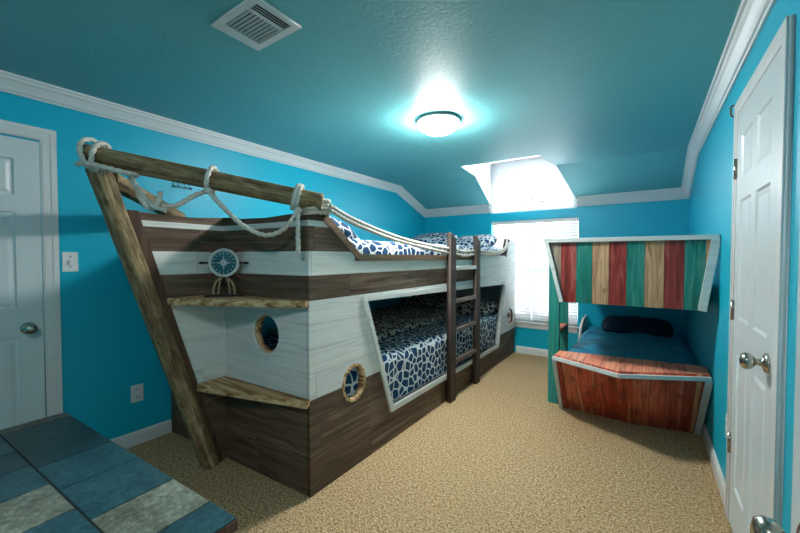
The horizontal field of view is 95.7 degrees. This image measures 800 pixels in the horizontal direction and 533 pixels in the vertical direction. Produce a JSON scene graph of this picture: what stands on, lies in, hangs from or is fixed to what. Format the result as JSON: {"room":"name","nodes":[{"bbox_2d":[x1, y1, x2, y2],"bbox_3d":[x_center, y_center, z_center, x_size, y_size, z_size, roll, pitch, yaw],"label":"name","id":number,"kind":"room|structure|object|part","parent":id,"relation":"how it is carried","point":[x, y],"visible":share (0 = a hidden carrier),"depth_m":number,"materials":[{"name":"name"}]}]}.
{"room":"bedroom","nodes":[
{"label":"bedroom","id":0,"kind":"room"},
{"bbox_2d":[0,91,424,439],"bbox_3d":[-1.411,0.071,3.097,0.120,2.240,6.460,1,2,34],"label":"wall","id":1,"kind":"structure","parent":0,"point":[107,347],"depth_m":2.37,"materials":[{"name":"blue paint"}]},
{"bbox_2d":[0,135,45,429],"bbox_3d":[-2.237,0.262,1.728,0.106,1.905,0.781,1,2,34],"label":"door","id":2,"kind":"structure","parent":1,"relation":"in","point":[22,370],"depth_m":1.98,"materials":[{"name":"white paint"}]},
{"bbox_3d":[-2.037,0.343,1.992,0.071,0.066,0.066,1,2,34],"label":"knob","id":3,"kind":"part","parent":2,"relation":"part of","materials":[{"name":"silver metal"}]},
{"bbox_2d":[0,119,62,416],"bbox_3d":[-2.249,0.227,1.748,0.020,1.998,0.906,1,2,34],"label":"trim","id":4,"kind":"structure","parent":1,"relation":"attached to","point":[47,138],"depth_m":2.08,"materials":[{"name":"white paint"}]},
{"bbox_2d":[62,252,77,271],"bbox_3d":[-1.965,-0.028,2.160,0.018,0.116,0.072,1,2,34],"label":"light switch","id":5,"kind":"object","parent":1,"relation":"attached to","point":[69,259],"visible":1,"depth_m":2.16,"materials":[{"name":"white plastic"}]},
{"bbox_2d":[131,383,143,402],"bbox_3d":[-1.783,0.860,2.457,0.010,0.116,0.072,1,2,34],"label":"electrical outlet","id":6,"kind":"object","parent":1,"relation":"attached to","point":[136,390],"visible":1,"depth_m":2.45,"materials":[{"name":"white plastic"}]},
{"bbox_2d":[111,419,171,448],"bbox_3d":[-1.819,1.163,2.409,0.014,0.092,0.547,1,2,34],"label":"baseboard","id":7,"kind":"structure","parent":1,"relation":"attached to","point":[137,437],"depth_m":2.49,"materials":[{"name":"white paint"}]},
{"bbox_2d":[0,70,425,217],"bbox_3d":[-1.336,-0.868,3.010,0.074,0.358,6.200,1,2,34],"label":"trim","id":8,"kind":"structure","parent":1,"relation":"attached to","point":[11,83],"depth_m":2.54,"materials":[{"name":"white paint"}]},
{"bbox_2d":[0,0,741,208],"bbox_3d":[-0.043,-0.904,2.126,3.205,0.300,6.200,1,2,34],"label":"ceiling","id":9,"kind":"structure","parent":0,"point":[612,94],"depth_m":1.90,"materials":[{"name":"blue paint"}]},
{"bbox_2d":[211,0,301,50],"bbox_3d":[-0.597,-1.002,1.505,0.298,0.012,0.223,1,2,34],"label":"ceiling vent","id":10,"kind":"object","parent":9,"relation":"in","point":[257,24],"visible":1,"depth_m":1.49,"materials":[{"name":"white metal"}]},
{"bbox_2d":[417,112,459,135],"bbox_3d":[0.272,-0.980,2.563,0.304,0.111,0.304,1,2,34],"label":"ceiling lamp","id":11,"kind":"object","parent":9,"relation":"attached to","point":[438,123],"visible":1,"depth_m":2.48,"materials":[{"name":"white glass"}]},
{"bbox_2d":[126,352,732,532],"bbox_3d":[-0.038,1.265,2.190,3.445,0.100,6.460,1,2,34],"label":"floor","id":12,"kind":"structure","parent":0,"point":[500,457],"depth_m":2.06,"materials":[{"name":"beige carpet"}]},
{"bbox_2d":[0,412,237,532],"bbox_3d":[-1.211,0.949,0.815,1.215,0.598,1.050,1,2,32],"label":"table","id":13,"kind":"object","parent":12,"relation":"on","point":[58,474],"visible":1,"depth_m":1.04,"materials":[{"name":"blue wood"}]},
{"bbox_2d":[83,144,514,497],"bbox_3d":[-0.223,0.293,3.423,1.468,1.812,4.282,1,2,34],"label":"bunk bed","id":14,"kind":"object","parent":12,"relation":"on","point":[285,414],"visible":0.91,"depth_m":2.09,"materials":[{"name":"brown wood"}]},
{"bbox_2d":[74,137,166,212],"bbox_3d":[-1.296,-0.428,1.725,0.410,0.356,0.165,0,1,-6],"label":"rope","id":15,"kind":"object","parent":14,"relation":"attached to","point":[90,164],"visible":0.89,"depth_m":1.67,"materials":[{"name":"white fabric"}]},
{"bbox_2d":[198,246,248,296],"bbox_3d":[-1.015,0.027,2.087,0.276,0.292,0.060,0,1,-10],"label":"ornament","id":16,"kind":"object","parent":14,"relation":"on","point":[223,262],"visible":1,"depth_m":2.08,"materials":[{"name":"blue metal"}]},
{"bbox_3d":[-1.051,0.110,2.083,0.046,0.103,0.046,1,2,34],"label":"leg","id":17,"kind":"part","parent":16,"relation":"part of","materials":[{"name":"beige wicker"}]},
{"bbox_3d":[-1.037,0.112,2.086,0.030,0.099,0.011,0,1,-10],"label":"leg","id":18,"kind":"part","parent":16,"relation":"part of","materials":[{"name":"beige wicker"}]},
{"bbox_3d":[-0.994,0.111,2.093,0.030,0.099,0.011,0,1,-10],"label":"leg","id":19,"kind":"part","parent":16,"relation":"part of","materials":[{"name":"beige wicker"}]},
{"bbox_3d":[-0.980,0.110,2.096,0.046,0.103,0.046,1,2,34],"label":"leg","id":20,"kind":"part","parent":16,"relation":"part of","materials":[{"name":"beige wicker"}]},
{"bbox_2d":[148,165,304,252],"bbox_3d":[-0.837,-0.284,1.812,0.699,0.432,0.166,0,1,-12],"label":"rope","id":21,"kind":"object","parent":14,"relation":"attached to","point":[294,206],"visible":0.88,"depth_m":1.80,"materials":[{"name":"white fabric"}]},
{"bbox_3d":[-1.071,0.453,2.270,1.375,1.516,0.022,1,2,31],"label":"panel","id":22,"kind":"part","parent":14,"relation":"part of","materials":[{"name":"brown wood"}]},
{"bbox_2d":[176,293,308,306],"bbox_3d":[-0.859,0.190,2.077,0.820,0.033,0.299,0,1,9],"label":"shelf","id":23,"kind":"object","parent":14,"relation":"attached to","point":[184,299],"depth_m":1.94,"materials":[{"name":"brown wood"}]},
{"bbox_2d":[198,376,309,406],"bbox_3d":[-0.812,0.711,2.087,0.764,0.036,0.173,1,2,19],"label":"shelf","id":24,"kind":"object","parent":14,"relation":"attached to","point":[231,386],"depth_m":2.04,"materials":[{"name":"brown wood"}]},
{"bbox_2d":[262,309,497,400],"bbox_3d":[-0.060,0.786,3.758,1.367,0.435,3.452,1,2,34],"label":"mattress","id":25,"kind":"object","parent":14,"relation":"on","point":[412,358],"visible":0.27,"depth_m":3.02,"materials":[{"name":"blue fabric"}]},
{"bbox_2d":[273,304,463,339],"bbox_3d":[-0.018,0.558,4.082,1.028,0.112,2.674,1,2,34],"label":"throw blanket","id":26,"kind":"object","parent":25,"relation":"on","point":[388,320],"visible":0.29,"depth_m":3.82,"materials":[{"name":"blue fabric"}]},
{"bbox_2d":[403,293,458,307],"bbox_3d":[0.415,0.485,4.877,0.702,0.238,0.498,1,2,34],"label":"pillow","id":27,"kind":"object","parent":25,"relation":"on","point":[431,299],"visible":0.47,"depth_m":4.74,"materials":[{"name":"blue fabric"}]},
{"bbox_2d":[456,299,498,315],"bbox_3d":[0.910,0.514,4.539,0.586,0.210,0.469,1,2,34],"label":"pillow","id":28,"kind":"object","parent":25,"relation":"on","point":[487,307],"visible":0.56,"depth_m":4.38,"materials":[{"name":"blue fabric"}]},
{"bbox_2d":[300,198,508,256],"bbox_3d":[0.449,-0.239,3.167,0.165,0.310,3.214,1,2,36],"label":"rope","id":29,"kind":"object","parent":14,"relation":"attached to","point":[327,208],"visible":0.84,"depth_m":2.26,"materials":[{"name":"white fabric"}]},
{"bbox_3d":[0.520,0.431,3.362,0.022,1.503,3.550,1,2,34],"label":"panel","id":30,"kind":"part","parent":14,"relation":"part of","materials":[{"name":"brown wood"}]},
{"bbox_2d":[349,239,501,255],"bbox_3d":[-0.064,-0.056,3.737,1.347,0.372,3.452,1,2,34],"label":"mattress","id":31,"kind":"object","parent":14,"relation":"on","point":[365,246],"visible":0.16,"depth_m":2.62,"materials":[{"name":"blue fabric"}]},
{"bbox_2d":[286,214,359,239],"bbox_3d":[-0.589,-0.227,2.359,0.601,0.209,0.395,1,2,34],"label":"pillow","id":32,"kind":"object","parent":31,"relation":"on","point":[345,228],"visible":0.16,"depth_m":2.22,"materials":[{"name":"blue fabric"}]},
{"bbox_2d":[412,233,457,243],"bbox_3d":[0.426,-0.331,4.910,0.662,0.267,0.462,1,2,34],"label":"pillow","id":33,"kind":"object","parent":31,"relation":"on","point":[441,238],"visible":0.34,"depth_m":4.79,"materials":[{"name":"blue fabric"}]},
{"bbox_2d":[456,235,497,247],"bbox_3d":[0.903,-0.281,4.561,0.564,0.238,0.452,1,2,34],"label":"pillow","id":34,"kind":"object","parent":31,"relation":"on","point":[489,241],"visible":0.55,"depth_m":4.43,"materials":[{"name":"blue fabric"}]},
{"bbox_3d":[0.521,0.565,3.359,0.048,0.824,2.700,1,2,34],"label":"opening trim","id":35,"kind":"part","parent":14,"relation":"part of","materials":[{"name":"white wood"}]},
{"bbox_3d":[0.932,0.487,5.204,1.373,1.298,0.022,1,2,34],"label":"panel","id":36,"kind":"part","parent":14,"relation":"part of","materials":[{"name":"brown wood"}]},
{"bbox_3d":[1.398,0.619,4.589,0.067,0.192,0.038,0,1,11],"label":"handle","id":37,"kind":"part","parent":14,"relation":"part of","materials":[{"name":"brown metal"}]},
{"bbox_2d":[544,234,720,435],"bbox_3d":[1.975,0.487,3.216,1.058,1.408,2.123,1,2,34],"label":"bunk bed","id":38,"kind":"object","parent":12,"relation":"on","point":[674,271],"visible":0.98,"depth_m":2.46,"materials":[{"name":"red wood"}]},
{"bbox_3d":[1.122,0.041,2.638,0.128,0.437,0.019,1,2,34],"label":"edge trim","id":39,"kind":"part","parent":38,"relation":"part of","materials":[{"name":"white wood"}]},
{"bbox_3d":[1.267,0.954,2.903,0.028,0.490,0.367,1,2,33],"label":"edge trim","id":40,"kind":"part","parent":38,"relation":"part of","materials":[{"name":"white wood"}]},
{"bbox_3d":[1.419,0.937,2.691,0.523,0.524,0.580,1,2,34],"label":"prow panel","id":41,"kind":"part","parent":38,"relation":"part of","materials":[{"name":"red wood"}]},
{"bbox_3d":[1.482,0.039,2.416,0.969,0.444,0.020,1,2,34],"label":"guard panel","id":42,"kind":"part","parent":38,"relation":"part of","materials":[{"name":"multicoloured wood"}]},
{"bbox_3d":[1.478,-0.182,2.409,0.980,0.029,0.048,1,2,34],"label":"trim","id":43,"kind":"part","parent":38,"relation":"part of","materials":[{"name":"white wood"}]},
{"bbox_3d":[1.497,0.703,2.424,0.934,0.026,0.268,1,2,34],"label":"edge trim","id":44,"kind":"part","parent":38,"relation":"part of","materials":[{"name":"white wood"}]},
{"bbox_3d":[1.788,0.941,2.469,0.490,0.527,0.628,1,2,34],"label":"prow panel","id":45,"kind":"part","parent":38,"relation":"part of","materials":[{"name":"red wood"}]},
{"bbox_3d":[2.034,0.966,2.433,0.037,0.491,0.378,1,2,31],"label":"edge trim","id":46,"kind":"part","parent":38,"relation":"part of","materials":[{"name":"white wood"}]},
{"bbox_3d":[1.836,0.053,2.151,0.098,0.437,0.019,1,2,34],"label":"edge trim","id":47,"kind":"part","parent":38,"relation":"part of","materials":[{"name":"white wood"}]},
{"bbox_3d":[2.192,0.901,3.443,0.890,0.120,1.490,1,2,34],"label":"mattress","id":48,"kind":"object","parent":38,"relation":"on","visible":0},
{"bbox_2d":[569,326,696,365],"bbox_3d":[2.179,0.770,3.412,0.915,0.182,1.562,1,2,34],"label":"blanket","id":49,"kind":"object","parent":48,"relation":"on","point":[673,349],"visible":0.59,"depth_m":3.20,"materials":[{"name":"blue fabric"}]},
{"bbox_2d":[601,316,673,336],"bbox_3d":[2.520,0.644,3.867,0.642,0.201,0.328,1,2,34],"label":"pillow","id":50,"kind":"object","parent":49,"relation":"on","point":[629,324],"visible":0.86,"depth_m":3.79,"materials":[{"name":"black fabric"}]},
{"bbox_2d":[460,155,576,213],"bbox_3d":[1.382,-1.073,4.219,1.075,0.730,1.410,1,2,34],"label":"wall","id":51,"kind":"structure","parent":0,"point":[489,175],"depth_m":4.77,"materials":[{"name":"white paint"}]},
{"bbox_2d":[425,199,688,351],"bbox_3d":[1.744,0.164,4.772,3.205,1.970,0.140,1,2,34],"label":"wall","id":52,"kind":"structure","parent":0,"point":[668,217],"depth_m":4.25,"materials":[{"name":"blue paint"}]},
{"bbox_2d":[425,204,489,217],"bbox_3d":[0.794,-0.803,5.267,1.050,0.115,0.074,1,2,34],"label":"trim","id":53,"kind":"structure","parent":52,"relation":"attached to","point":[485,208],"depth_m":5.23,"materials":[{"name":"white paint"}]},
{"bbox_2d":[516,345,547,356],"bbox_3d":[2.287,1.114,4.332,1.785,0.092,0.014,1,2,34],"label":"baseboard","id":54,"kind":"structure","parent":52,"relation":"attached to","point":[519,349],"depth_m":4.71,"materials":[{"name":"white paint"}]},
{"bbox_2d":[489,166,578,212],"bbox_3d":[1.719,-1.012,4.713,1.120,0.567,0.118,1,2,34],"label":"window","id":55,"kind":"structure","parent":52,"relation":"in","point":[530,168],"depth_m":4.73,"materials":[{"name":"white paint"}]},
{"bbox_2d":[514,221,578,332],"bbox_3d":[1.731,0.097,4.746,1.150,1.415,0.185,1,2,34],"label":"window","id":56,"kind":"structure","parent":52,"relation":"in","point":[525,324],"depth_m":4.70,"materials":[{"name":"white paint"}]},
{"bbox_2d":[491,220,532,320],"bbox_3d":[1.502,0.049,4.896,0.541,1.322,0.055,1,2,34],"label":"window blind","id":57,"kind":"object","parent":56,"relation":"attached to","point":[521,235],"visible":0.52,"depth_m":4.82,"materials":[{"name":"white paint"}]},
{"bbox_3d":[1.717,0.762,4.743,1.150,0.085,0.135,1,2,34],"label":"sill","id":58,"kind":"part","parent":56,"relation":"part of","materials":[{"name":"white paint"}]},
{"bbox_3d":[1.769,0.053,4.801,1.110,1.330,0.050,1,2,34],"label":"frame","id":59,"kind":"part","parent":56,"relation":"part of","materials":[{"name":"white paint"}]},
{"bbox_2d":[532,217,578,324],"bbox_3d":[1.955,0.057,4.586,0.541,1.322,0.055,1,2,34],"label":"window blind","id":60,"kind":"object","parent":56,"relation":"attached to","point":[551,229],"visible":0.65,"depth_m":4.65,"materials":[{"name":"white paint"}]},
{"bbox_3d":[1.957,0.708,4.606,0.533,0.018,0.030,1,2,34],"label":"rail","id":61,"kind":"part","parent":60,"relation":"part of","materials":[{"name":"white paint"}]},
{"bbox_2d":[577,187,688,206],"bbox_3d":[2.570,-0.773,4.055,1.060,0.115,0.074,1,2,34],"label":"trim","id":62,"kind":"structure","parent":52,"relation":"attached to","point":[671,193],"depth_m":4.03,"materials":[{"name":"white paint"}]},
{"bbox_2d":[686,0,799,532],"bbox_3d":[1.335,0.119,1.223,0.120,2.240,6.460,1,2,34],"label":"wall","id":63,"kind":"structure","parent":0,"point":[710,200],"depth_m":1.99,"materials":[{"name":"blue paint"}]},
{"bbox_2d":[701,422,725,507],"bbox_3d":[2.322,1.153,2.813,0.014,0.092,2.485,1,2,34],"label":"baseboard","id":64,"kind":"structure","parent":63,"relation":"attached to","point":[720,480],"depth_m":2.12,"materials":[{"name":"white paint"}]},
{"bbox_2d":[725,414,726,437],"bbox_3d":[1.677,0.823,1.855,0.010,0.116,0.072,1,2,34],"label":"electrical outlet","id":65,"kind":"object","parent":63,"relation":"attached to","point":[726,414],"visible":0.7,"depth_m":1.86,"materials":[{"name":"white plastic"}]},
{"bbox_2d":[681,0,776,197],"bbox_3d":[1.250,-0.823,1.245,0.074,0.358,6.200,1,2,34],"label":"trim","id":66,"kind":"structure","parent":63,"relation":"attached to","point":[752,15],"depth_m":1.77,"materials":[{"name":"white paint"}]},
{"bbox_2d":[730,102,736,117],"bbox_3d":[1.646,-0.768,1.787,0.028,0.075,0.030,1,2,34],"label":"hinge","id":67,"kind":"object","parent":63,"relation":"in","point":[731,115],"depth_m":1.79,"materials":[{"name":"silver metal"}]},
{"bbox_3d":[1.645,-0.766,1.789,0.024,0.064,0.008,1,2,34],"label":"latch arm","id":68,"kind":"part","parent":67,"relation":"part of","materials":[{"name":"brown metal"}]},
{"bbox_2d":[727,51,780,532],"bbox_3d":[1.381,0.264,1.456,0.106,1.915,0.671,1,2,34],"label":"door","id":69,"kind":"structure","parent":63,"relation":"in","point":[752,308],"depth_m":1.39,"materials":[{"name":"white paint"}]},
{"bbox_3d":[1.212,0.327,1.242,0.071,0.066,0.066,1,2,34],"label":"knob","id":70,"kind":"part","parent":69,"relation":"part of","materials":[{"name":"silver metal"}]},
{"bbox_2d":[725,14,795,526],"bbox_3d":[1.393,0.236,1.435,0.020,1.995,0.790,1,2,34],"label":"trim","id":71,"kind":"structure","parent":63,"relation":"attached to","point":[783,41],"depth_m":1.12,"materials":[{"name":"white paint"}]},
{"bbox_2d":[750,221,799,532],"bbox_3d":[0.458,0.272,0.238,0.106,1.960,0.826,1,2,26],"label":"door","id":72,"kind":"structure","parent":63,"relation":"in","point":[760,523],"depth_m":0.59,"materials":[{"name":"white paint"}]},
{"bbox_3d":[0.594,0.426,0.562,0.071,0.066,0.066,1,2,26],"label":"knob","id":73,"kind":"part","parent":72,"relation":"part of","materials":[{"name":"silver metal"}]}
]}

